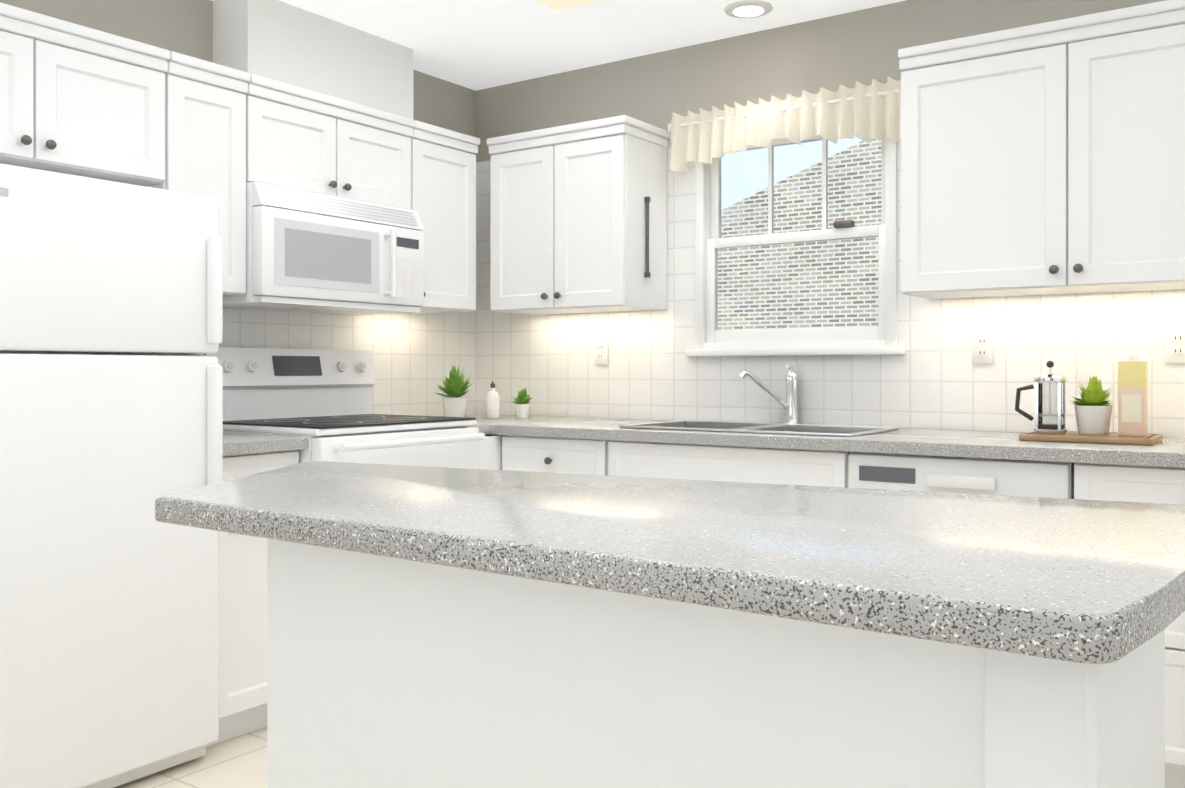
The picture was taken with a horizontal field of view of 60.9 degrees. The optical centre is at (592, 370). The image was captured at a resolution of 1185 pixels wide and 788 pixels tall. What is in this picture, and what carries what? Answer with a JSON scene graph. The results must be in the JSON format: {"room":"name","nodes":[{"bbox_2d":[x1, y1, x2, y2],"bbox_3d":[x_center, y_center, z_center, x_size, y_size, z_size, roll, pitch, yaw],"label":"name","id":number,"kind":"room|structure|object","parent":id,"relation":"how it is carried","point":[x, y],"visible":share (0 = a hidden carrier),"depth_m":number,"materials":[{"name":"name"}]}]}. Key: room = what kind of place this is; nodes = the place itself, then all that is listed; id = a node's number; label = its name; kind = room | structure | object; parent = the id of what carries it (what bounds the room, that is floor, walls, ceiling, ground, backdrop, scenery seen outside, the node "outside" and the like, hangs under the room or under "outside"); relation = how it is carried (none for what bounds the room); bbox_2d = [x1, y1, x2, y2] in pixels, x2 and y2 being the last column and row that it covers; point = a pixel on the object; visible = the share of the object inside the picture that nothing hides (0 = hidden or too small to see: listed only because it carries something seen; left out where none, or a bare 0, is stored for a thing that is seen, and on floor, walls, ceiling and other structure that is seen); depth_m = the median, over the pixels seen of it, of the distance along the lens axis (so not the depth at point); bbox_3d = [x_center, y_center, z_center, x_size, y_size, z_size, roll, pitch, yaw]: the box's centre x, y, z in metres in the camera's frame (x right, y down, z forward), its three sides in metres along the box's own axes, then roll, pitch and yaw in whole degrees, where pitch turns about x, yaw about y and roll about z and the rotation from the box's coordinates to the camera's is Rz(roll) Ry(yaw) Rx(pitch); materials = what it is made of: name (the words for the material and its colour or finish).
{"room":"kitchen","nodes":[
{"label":"kitchen","id":0,"kind":"room"},
{"bbox_2d":[114,727,266,787],"bbox_3d":[-0.009,1.173,0.728,5.800,0.100,6.300,0,0,35],"label":"floor","id":1,"kind":"structure","parent":0,"point":[239,761],"depth_m":2.83,"materials":[{"name":"beige tile"}]},
{"bbox_2d":[0,163,222,787],"bbox_3d":[-1.514,0.313,2.736,0.675,1.613,0.749,0,0,35],"label":"refrigerator","id":2,"kind":"object","parent":1,"relation":"on","point":[111,375],"visible":0.92,"depth_m":2.60,"materials":[{"name":"white metal"}]},
{"bbox_2d":[206,450,298,746],"bbox_3d":[-1.246,0.686,3.209,0.626,0.867,0.320,0,0,35],"label":"base cabinet","id":3,"kind":"object","parent":1,"relation":"on","point":[242,634],"depth_m":3.02,"materials":[{"name":"white paint"}]},
{"bbox_2d":[223,432,306,455],"bbox_3d":[-1.243,0.228,3.207,0.633,0.040,0.321,0,0,35],"label":"countertop","id":4,"kind":"structure","parent":3,"relation":"on","point":[233,443],"depth_m":3.05,"materials":[{"name":"grey stone"}]},
{"bbox_2d":[203,347,484,468],"bbox_3d":[-0.883,0.519,3.618,0.732,1.199,0.754,0,0,35],"label":"range","id":5,"kind":"object","parent":1,"relation":"on","point":[319,400],"visible":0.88,"depth_m":3.62,"materials":[{"name":"metal"}]},
{"bbox_2d":[479,434,609,475],"bbox_3d":[-0.294,0.685,4.126,1.141,0.867,0.739,0,0,35],"label":"base cabinet","id":6,"kind":"object","parent":1,"relation":"on","point":[544,454],"visible":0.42,"depth_m":3.77,"materials":[{"name":"white paint"}]},
{"bbox_2d":[470,418,490,434],"bbox_3d":[-0.679,0.227,3.993,0.660,0.040,0.084,0,0,35],"label":"countertop","id":7,"kind":"structure","parent":6,"relation":"on","point":[483,424],"depth_m":3.87,"materials":[{"name":"grey stone"}]},
{"bbox_2d":[441,414,1184,467],"bbox_3d":[0.983,0.228,3.287,4.196,0.040,0.656,0,0,35],"label":"countertop","id":8,"kind":"structure","parent":6,"relation":"on","point":[1167,452],"depth_m":3.10,"materials":[{"name":"grey stone"}]},
{"bbox_2d":[435,365,472,416],"bbox_3d":[-0.593,0.090,4.355,0.178,0.232,0.189,0,0,35],"label":"potted plant","id":9,"kind":"object","parent":8,"relation":"on","point":[454,401],"visible":0.92,"depth_m":4.31,"materials":[{"name":"green plant"}]},
{"bbox_2d":[486,381,499,417],"bbox_3d":[-0.432,0.126,4.372,0.062,0.161,0.060,0,0,35],"label":"soap bottle","id":10,"kind":"object","parent":8,"relation":"on","point":[492,403],"visible":1,"depth_m":4.35,"materials":[{"name":"white ceramic"}]},
{"bbox_2d":[511,387,531,417],"bbox_3d":[-0.304,0.139,4.378,0.090,0.135,0.108,0,0,35],"label":"potted plant","id":11,"kind":"object","parent":8,"relation":"on","point":[522,405],"visible":1,"depth_m":4.36,"materials":[{"name":"white ceramic"}]},
{"bbox_2d":[619,420,898,436],"bbox_3d":[0.585,0.294,3.585,0.870,0.191,0.470,0,0,35],"label":"sink basin","id":12,"kind":"object","parent":8,"relation":"in","point":[795,429],"visible":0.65,"depth_m":3.65,"materials":[{"name":"metal"}]},
{"bbox_2d":[739,365,819,424],"bbox_3d":[0.697,0.093,3.772,0.262,0.228,0.160,0,0,35],"label":"faucet","id":13,"kind":"object","parent":8,"relation":"on","point":[790,406],"visible":0.92,"depth_m":3.78,"materials":[{"name":"silver metal"}]},
{"bbox_2d":[1019,431,1162,444],"bbox_3d":[1.476,0.199,2.983,0.350,0.019,0.260,0,0,35],"label":"cutting board","id":14,"kind":"object","parent":8,"relation":"on","point":[1108,438],"visible":0.83,"depth_m":2.89,"materials":[{"name":"brown wood"}]},
{"bbox_2d":[1015,361,1067,433],"bbox_3d":[1.360,0.080,3.051,0.144,0.218,0.096,0,0,35],"label":"press","id":15,"kind":"object","parent":14,"relation":"on","point":[1040,380],"visible":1,"depth_m":3.03,"materials":[{"name":"silver metal"}]},
{"bbox_2d":[1070,375,1113,434],"bbox_3d":[1.481,0.102,2.991,0.122,0.174,0.115,0,0,35],"label":"potted plant","id":16,"kind":"object","parent":14,"relation":"on","point":[1093,409],"visible":1,"depth_m":2.96,"materials":[{"name":"white ceramic"}]},
{"bbox_2d":[1118,355,1147,435],"bbox_3d":[1.566,0.073,2.919,0.071,0.232,0.062,0,0,35],"label":"bottle","id":17,"kind":"object","parent":14,"relation":"on","point":[1132,395],"visible":0.98,"depth_m":2.90,"materials":[{"name":"yellow glass"}]},
{"bbox_2d":[267,545,1164,787],"bbox_3d":[0.128,0.687,1.447,1.162,0.866,0.563,0,0,35],"label":"kitchen island","id":18,"kind":"object","parent":1,"relation":"on","point":[435,627],"depth_m":1.19,"materials":[{"name":"white paint"}]},
{"bbox_2d":[155,461,1184,684],"bbox_3d":[0.000,0.229,1.680,1.785,0.042,0.884,0,0,35],"label":"island countertop","id":19,"kind":"structure","parent":18,"relation":"on","point":[1092,586],"depth_m":1.24,"materials":[{"name":"grey stone"}]},
{"bbox_2d":[608,440,849,487],"bbox_3d":[0.578,0.685,3.588,0.885,0.867,0.626,0,0,35],"label":"base cabinet","id":20,"kind":"object","parent":1,"relation":"on","point":[730,463],"visible":0.04,"depth_m":3.34,"materials":[{"name":"white paint"}]},
{"bbox_2d":[848,452,1073,498],"bbox_3d":[1.196,0.687,3.143,0.627,0.865,0.598,0,0,35],"label":"dishwasher","id":21,"kind":"object","parent":1,"relation":"on","point":[1024,478],"visible":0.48,"depth_m":2.90,"materials":[{"name":"white plastic"}]},
{"bbox_2d":[1074,463,1184,787],"bbox_3d":[1.712,0.686,2.798,0.600,0.867,0.626,0,0,35],"label":"base cabinet","id":22,"kind":"object","parent":1,"relation":"on","point":[1129,483],"visible":0.17,"depth_m":2.62,"materials":[{"name":"white paint"}]},
{"bbox_2d":[0,0,475,415],"bbox_3d":[-2.328,-0.099,2.340,0.150,2.440,6.300,0,0,35],"label":"wall","id":23,"kind":"structure","parent":0,"point":[410,352],"depth_m":4.23,"materials":[{"name":"tile"}]},
{"bbox_2d":[0,2,169,185],"bbox_3d":[-1.661,-0.779,2.847,0.356,0.400,0.809,0,0,35],"label":"upper cabinet","id":24,"kind":"object","parent":23,"relation":"attached to","point":[79,100],"visible":1,"depth_m":2.88,"materials":[{"name":"white paint"}]},
{"bbox_2d":[146,51,249,295],"bbox_3d":[-1.346,-0.615,3.300,0.356,0.730,0.287,0,0,35],"label":"upper cabinet","id":25,"kind":"object","parent":23,"relation":"attached to","point":[205,128],"visible":0.46,"depth_m":3.23,"materials":[{"name":"white paint"}]},
{"bbox_2d":[245,74,414,209],"bbox_3d":[-1.046,-0.803,3.731,0.356,0.354,0.757,0,0,35],"label":"upper cabinet","id":26,"kind":"object","parent":23,"relation":"attached to","point":[299,138],"visible":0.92,"depth_m":3.60,"materials":[{"name":"white paint"}]},
{"bbox_2d":[223,182,423,314],"bbox_3d":[-1.009,-0.424,3.705,0.446,0.397,0.754,0,0,35],"label":"over-the-range microwave","id":27,"kind":"object","parent":26,"relation":"attached to","point":[309,252],"visible":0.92,"depth_m":3.54,"materials":[{"name":"metal"}]},
{"bbox_2d":[409,121,479,313],"bbox_3d":[-0.720,-0.616,4.200,0.356,0.730,0.380,0,0,35],"label":"upper cabinet","id":28,"kind":"object","parent":23,"relation":"attached to","point":[443,182],"visible":0.56,"depth_m":4.13,"materials":[{"name":"white paint"}]},
{"bbox_2d":[211,0,905,90],"bbox_3d":[-0.009,-1.367,0.725,5.800,0.100,6.300,0,0,35],"label":"ceiling","id":29,"kind":"structure","parent":0,"point":[475,45],"depth_m":3.88,"materials":[{"name":"white paint"}]},
{"bbox_2d":[213,0,412,118],"bbox_3d":[-1.047,-1.151,3.873,0.200,0.338,0.800,0,0,35],"label":"ceiling soffit","id":30,"kind":"structure","parent":29,"relation":"attached to","point":[281,41],"depth_m":3.72,"materials":[{"name":"white paint"}]},
{"bbox_2d":[535,0,599,10],"bbox_3d":[-0.081,-1.277,3.248,0.360,0.084,0.360,0,0,35],"label":"lamp","id":31,"kind":"object","parent":29,"relation":"attached to","point":[558,5],"visible":1,"depth_m":3.39,"materials":[{"name":"white plastic"}]},
{"bbox_2d":[724,0,772,18],"bbox_3d":[0.569,-1.314,3.674,0.180,0.012,0.180,0,0,35],"label":"recessed light","id":32,"kind":"object","parent":29,"relation":"in","point":[746,9],"visible":0.98,"depth_m":3.65,"materials":[{"name":"white plastic"}]},
{"bbox_2d":[476,0,1184,437],"bbox_3d":[1.756,-0.100,3.244,5.460,2.440,0.150,0,0,35],"label":"wall","id":33,"kind":"structure","parent":0,"point":[934,378],"depth_m":3.83,"materials":[{"name":"tile"}]},
{"bbox_2d":[487,115,670,314],"bbox_3d":[-0.065,-0.616,4.198,0.702,0.730,0.356,0,0,35],"label":"upper cabinet","id":34,"kind":"object","parent":33,"relation":"attached to","point":[578,217],"visible":0.98,"depth_m":4.05,"materials":[{"name":"white paint"}]},
{"bbox_2d":[594,338,607,364],"bbox_3d":[0.035,-0.081,4.344,0.070,0.116,0.010,0,0,35],"label":"electrical outlet plate","id":35,"kind":"object","parent":33,"relation":"attached to","point":[600,351],"visible":1,"depth_m":4.34,"materials":[{"name":"plastic"}]},
{"bbox_2d":[668,76,900,171],"bbox_3d":[0.719,-0.917,3.811,0.994,0.238,0.097,0,0,35],"label":"valance curtain","id":36,"kind":"object","parent":33,"relation":"attached to","point":[863,112],"visible":0.92,"depth_m":3.78,"materials":[{"name":"beige fabric"}]},
{"bbox_2d":[686,134,905,356],"bbox_3d":[0.771,-0.508,3.869,0.880,0.905,0.120,0,0,35],"label":"window unit","id":37,"kind":"structure","parent":33,"relation":"in","point":[711,339],"depth_m":3.86,"materials":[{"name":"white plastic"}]},
{"bbox_2d":[972,330,992,363],"bbox_3d":[1.332,-0.080,3.441,0.070,0.116,0.010,0,0,35],"label":"electrical outlet plate","id":38,"kind":"object","parent":33,"relation":"attached to","point":[982,346],"visible":1,"depth_m":3.44,"materials":[{"name":"plastic"}]},
{"bbox_2d":[898,4,1184,298],"bbox_3d":[1.503,-0.630,3.125,1.000,0.761,0.326,0,0,35],"label":"upper cabinet","id":39,"kind":"object","parent":33,"relation":"attached to","point":[1046,158],"depth_m":3.02,"materials":[{"name":"white paint"}]},
{"bbox_2d":[1165,326,1184,362],"bbox_3d":[1.808,-0.080,3.110,0.070,0.116,0.010,0,0,35],"label":"electrical outlet plate","id":40,"kind":"object","parent":33,"relation":"attached to","point":[1174,344],"visible":1,"depth_m":3.11,"materials":[{"name":"plastic"}]},
{"label":"outside","id":41,"kind":"structure","parent":0,"visible":0},
{"bbox_2d":[718,137,880,329],"bbox_3d":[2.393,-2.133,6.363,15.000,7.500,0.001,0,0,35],"label":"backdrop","id":42,"kind":"structure","parent":41,"point":[786,162],"depth_m":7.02,"materials":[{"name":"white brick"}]}
]}

